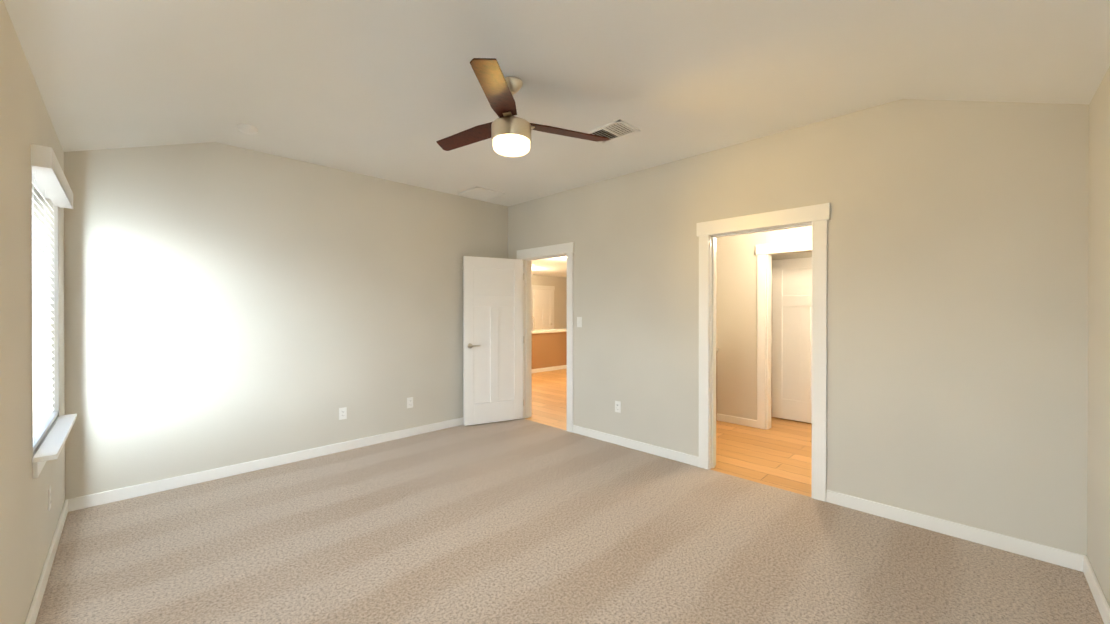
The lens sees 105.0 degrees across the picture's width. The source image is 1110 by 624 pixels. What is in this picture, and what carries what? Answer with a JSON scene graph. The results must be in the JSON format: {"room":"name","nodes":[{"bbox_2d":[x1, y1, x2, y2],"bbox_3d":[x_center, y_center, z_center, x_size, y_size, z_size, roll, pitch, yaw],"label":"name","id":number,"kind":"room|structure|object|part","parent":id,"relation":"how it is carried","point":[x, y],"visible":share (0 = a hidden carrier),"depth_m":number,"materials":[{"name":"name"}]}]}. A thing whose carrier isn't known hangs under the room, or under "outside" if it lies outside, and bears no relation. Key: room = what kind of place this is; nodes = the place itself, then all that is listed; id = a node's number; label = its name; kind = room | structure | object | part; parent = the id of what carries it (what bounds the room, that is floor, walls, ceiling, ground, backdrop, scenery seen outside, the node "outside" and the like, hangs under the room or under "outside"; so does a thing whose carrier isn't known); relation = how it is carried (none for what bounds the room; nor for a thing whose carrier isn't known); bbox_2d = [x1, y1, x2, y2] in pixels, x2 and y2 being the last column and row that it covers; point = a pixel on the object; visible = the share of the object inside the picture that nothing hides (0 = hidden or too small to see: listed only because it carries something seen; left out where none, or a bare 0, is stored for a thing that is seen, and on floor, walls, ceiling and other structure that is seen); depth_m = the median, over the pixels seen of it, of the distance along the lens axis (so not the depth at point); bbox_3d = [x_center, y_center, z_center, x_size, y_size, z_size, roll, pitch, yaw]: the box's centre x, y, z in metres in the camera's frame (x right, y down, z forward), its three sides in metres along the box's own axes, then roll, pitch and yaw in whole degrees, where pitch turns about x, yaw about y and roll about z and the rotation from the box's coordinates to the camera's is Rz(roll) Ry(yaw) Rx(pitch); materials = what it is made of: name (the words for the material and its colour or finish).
{"room":"empty bedroom","nodes":[
{"label":"empty bedroom","id":0,"kind":"room"},
{"bbox_2d":[0,0,64,623],"bbox_3d":[-1.699,-0.144,1.150,4.850,3.050,0.160,0,0,45],"label":"wall","id":1,"kind":"structure","parent":0,"point":[28,522],"depth_m":1.74,"materials":[{"name":"paint"}]},
{"bbox_2d":[25,499,67,623],"bbox_3d":[-1.638,1.337,1.216,4.850,0.088,0.014,0,0,45],"label":"baseboard","id":2,"kind":"structure","parent":1,"relation":"attached to","point":[32,615],"depth_m":2.17,"materials":[{"name":"white wood"}]},
{"bbox_2d":[48,486,50,510],"bbox_3d":[-2.756,1.017,2.324,0.070,0.115,0.007,0,0,45],"label":"electrical outlet","id":3,"kind":"object","parent":1,"relation":"attached to","point":[49,498],"visible":1,"depth_m":2.30,"materials":[{"name":"white plastic"}]},
{"bbox_2d":[32,188,76,478],"bbox_3d":[-2.764,0.004,2.270,1.110,1.495,0.225,0,0,45],"label":"window","id":4,"kind":"structure","parent":1,"relation":"in","point":[51,444],"depth_m":2.15,"materials":[{"name":"white plastic"}]},
{"bbox_2d":[30,144,72,451],"bbox_3d":[-2.736,-0.054,2.298,1.100,1.402,0.120,0,0,45],"label":"window blinds","id":5,"kind":"object","parent":4,"relation":"attached to","point":[50,181],"visible":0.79,"depth_m":2.28,"materials":[{"name":"white plastic"}]},
{"bbox_2d":[64,142,507,499],"bbox_3d":[-2.050,-0.155,4.320,0.120,3.050,4.160,0,0,45],"label":"wall","id":6,"kind":"structure","parent":0,"point":[226,305],"depth_m":3.64,"materials":[{"name":"paint"}]},
{"bbox_2d":[67,417,462,511],"bbox_3d":[-1.988,1.326,4.292,0.014,0.088,3.880,0,0,45],"label":"baseboard","id":7,"kind":"structure","parent":6,"relation":"attached to","point":[97,499],"depth_m":3.60,"materials":[{"name":"white wood"}]},
{"bbox_2d":[339,407,346,419],"bbox_3d":[-2.090,1.000,4.194,0.007,0.115,0.070,0,0,45],"label":"electrical outlet","id":8,"kind":"object","parent":6,"relation":"attached to","point":[342,413],"visible":1,"depth_m":4.19,"materials":[{"name":"white plastic"}]},
{"bbox_2d":[407,397,412,407],"bbox_3d":[-1.596,0.998,4.690,0.007,0.115,0.070,0,0,45],"label":"electrical outlet","id":9,"kind":"object","parent":6,"relation":"attached to","point":[409,402],"visible":1,"depth_m":4.69,"materials":[{"name":"white plastic"}]},
{"bbox_2d":[532,275,566,328],"bbox_3d":[-1.722,0.108,11.952,0.120,2.470,7.120,0,0,45],"label":"wall","id":10,"kind":"structure","parent":0,"point":[560,303],"depth_m":13.71,"materials":[{"name":"paint"}]},
{"bbox_2d":[533,289,552,329],"bbox_3d":[-0.351,0.317,13.176,0.086,2.020,0.811,0,0,45],"label":"door","id":11,"kind":"structure","parent":10,"relation":"in","point":[543,308],"depth_m":13.16,"materials":[{"name":"white wood"}]},
{"bbox_2d":[532,285,554,329],"bbox_3d":[-0.373,0.260,13.205,0.026,2.158,1.020,0,0,45],"label":"door frame","id":12,"kind":"structure","parent":10,"relation":"attached to","point":[543,287],"depth_m":13.20,"materials":[{"name":"white wood"}]},
{"bbox_2d":[532,256,566,276],"bbox_3d":[0.652,-1.194,9.584,6.820,0.150,7.120,0,0,45],"label":"ceiling","id":13,"kind":"structure","parent":0,"point":[556,267],"depth_m":10.74,"materials":[{"name":"paint"}]},
{"bbox_2d":[3,0,1109,205],"bbox_3d":[-0.274,-1.384,2.577,4.850,0.580,3.880,0,0,45],"label":"ceiling","id":14,"kind":"structure","parent":0,"point":[391,90],"depth_m":2.34,"materials":[{"name":"paint"}]},
{"bbox_2d":[237,124,257,134],"bbox_3d":[-2.323,-1.375,3.219,0.132,0.036,0.132,0,0,45],"label":"smoke detector","id":15,"kind":"object","parent":14,"relation":"attached to","point":[247,129],"visible":1,"depth_m":3.19,"materials":[{"name":"white plastic"}]},
{"bbox_2d":[458,186,504,199],"bbox_3d":[-0.867,-1.393,5.015,0.390,0.013,0.400,0,0,45],"label":"ceiling vent","id":16,"kind":"object","parent":14,"relation":"in","point":[477,192],"visible":1,"depth_m":4.99,"materials":[{"name":"white plastic"}]},
{"bbox_2d":[436,58,609,156],"bbox_3d":[-0.318,-1.179,2.686,1.109,0.425,1.156,0,0,45],"label":"fan","id":17,"kind":"object","parent":14,"relation":"hanging from","point":[507,132],"visible":1,"depth_m":2.49,"materials":[{"name":"brown wood"}]},
{"bbox_3d":[-0.264,-0.999,2.582,0.226,0.065,0.226,0,0,45],"label":"glass","id":18,"kind":"part","parent":17,"relation":"part of","materials":[{"name":"white glass"}]},
{"bbox_2d":[586,119,639,143],"bbox_3d":[0.435,-1.388,3.297,0.360,0.011,0.260,0,0,45],"label":"ceiling vent","id":19,"kind":"object","parent":14,"relation":"in","point":[617,129],"visible":0.9,"depth_m":3.26,"materials":[{"name":"white metal"}]},
{"bbox_2d":[35,419,1103,623],"bbox_3d":[-0.331,1.406,2.530,5.090,0.060,4.040,0,0,45],"label":"floor carpet","id":20,"kind":"object","parent":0,"point":[520,521],"visible":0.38,"depth_m":2.44,"materials":[{"name":"beige carpet"}]},
{"bbox_2d":[525,369,811,496],"bbox_3d":[1.716,1.387,8.450,9.940,0.056,7.240,0,0,45],"label":"floor","id":21,"kind":"structure","parent":0,"point":[778,454],"depth_m":4.45,"materials":[{"name":"brown wood"}]},
{"bbox_2d":[532,333,566,372],"bbox_3d":[-0.226,0.912,10.098,0.600,0.876,3.800,0,0,45],"label":"base cabinet","id":22,"kind":"object","parent":21,"relation":"on","point":[549,349],"depth_m":9.75,"materials":[{"name":"brown wood"}]},
{"bbox_2d":[532,329,566,332],"bbox_3d":[-0.226,0.454,10.097,0.680,0.040,3.880,0,0,45],"label":"countertop","id":23,"kind":"structure","parent":22,"relation":"on","point":[545,330],"depth_m":10.01,"materials":[{"name":"beige stone"}]},
{"bbox_2d":[716,231,766,419],"bbox_3d":[2.098,0.131,5.399,1.140,2.470,0.120,0,0,45],"label":"wall","id":24,"kind":"structure","parent":0,"point":[736,300],"depth_m":5.19,"materials":[{"name":"paint"}]},
{"bbox_2d":[717,413,756,427],"bbox_3d":[2.017,1.322,5.389,1.045,0.088,0.014,0,0,45],"label":"baseboard","id":25,"kind":"structure","parent":24,"relation":"attached to","point":[737,420],"depth_m":5.18,"materials":[{"name":"white wood"}]},
{"bbox_2d":[755,226,811,429],"bbox_3d":[2.758,0.133,4.726,0.975,2.470,0.148,0,0,45],"label":"door frame","id":26,"kind":"structure","parent":24,"relation":"attached to","point":[790,241],"depth_m":4.96,"materials":[{"name":"white wood"}]},
{"bbox_2d":[771,363,771,405],"bbox_3d":[3.752,0.130,5.658,3.120,2.470,0.120,0,0,45],"label":"wall","id":27,"kind":"structure","parent":0,"point":[771,381],"depth_m":6.18,"materials":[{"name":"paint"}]},
{"bbox_2d":[772,252,811,422],"bbox_3d":[3.579,0.133,4.871,2.015,2.470,0.120,0,0,45],"label":"wall","id":28,"kind":"structure","parent":0,"point":[793,256],"depth_m":5.37,"materials":[{"name":"paint"}]},
{"bbox_2d":[771,257,811,422],"bbox_3d":[3.064,0.344,5.230,0.771,2.020,0.086,0,0,45],"label":"bathroom door","id":29,"kind":"structure","parent":28,"relation":"in","point":[791,398],"depth_m":5.34,"materials":[{"name":"white wood"}]},
{"bbox_2d":[508,99,1088,555],"bbox_3d":[1.136,-0.154,3.999,4.850,3.050,0.120,0,0,45],"label":"wall","id":30,"kind":"structure","parent":0,"point":[956,311],"depth_m":2.77,"materials":[{"name":"paint"}]},
{"bbox_2d":[517,242,574,431],"bbox_3d":[-0.086,0.287,5.218,0.990,2.158,0.172,0,0,45],"label":"door frame","id":31,"kind":"structure","parent":30,"relation":"attached to","point":[527,256],"depth_m":5.28,"materials":[{"name":"white wood"}]},
{"bbox_2d":[463,256,523,425],"bbox_3d":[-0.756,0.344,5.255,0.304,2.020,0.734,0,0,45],"label":"door","id":32,"kind":"structure","parent":31,"relation":"attached to","point":[493,339],"depth_m":5.22,"materials":[{"name":"white wood"}]},
{"bbox_2d":[577,317,581,326],"bbox_3d":[0.271,0.113,4.768,0.070,0.115,0.013,0,0,45],"label":"light switch","id":33,"kind":"object","parent":30,"relation":"attached to","point":[579,321],"visible":1,"depth_m":4.76,"materials":[{"name":"white plastic"}]},
{"bbox_2d":[615,401,620,412],"bbox_3d":[0.648,0.979,4.399,0.070,0.115,0.007,0,0,45],"label":"electrical outlet","id":34,"kind":"object","parent":30,"relation":"attached to","point":[618,406],"visible":1,"depth_m":4.39,"materials":[{"name":"white plastic"}]},
{"bbox_2d":[573,425,698,466],"bbox_3d":[0.740,1.326,4.304,1.511,0.088,0.014,0,0,45],"label":"baseboard","id":35,"kind":"structure","parent":30,"relation":"attached to","point":[655,450],"depth_m":4.20,"materials":[{"name":"white wood"}]},
{"bbox_2d":[696,203,829,501],"bbox_3d":[1.668,0.294,3.472,1.010,2.158,0.172,0,0,45],"label":"door frame","id":36,"kind":"structure","parent":30,"relation":"attached to","point":[815,217],"depth_m":3.33,"materials":[{"name":"white wood"}]},
{"bbox_2d":[826,490,1084,571],"bbox_3d":[2.387,1.331,2.665,1.188,0.088,0.014,0,0,45],"label":"baseboard","id":37,"kind":"structure","parent":30,"relation":"attached to","point":[1059,557],"depth_m":2.57,"materials":[{"name":"white wood"}]},
{"bbox_2d":[1087,66,1109,607],"bbox_3d":[1.473,-0.143,0.815,0.120,3.050,4.160,0,0,45],"label":"wall","id":38,"kind":"structure","parent":0,"point":[1098,504],"depth_m":2.03,"materials":[{"name":"paint"}]},
{"bbox_2d":[1083,556,1109,623],"bbox_3d":[1.440,1.338,0.881,0.014,0.088,3.880,0,0,45],"label":"baseboard","id":39,"kind":"structure","parent":38,"relation":"attached to","point":[1098,595],"depth_m":2.00,"materials":[{"name":"white wood"}]}
]}

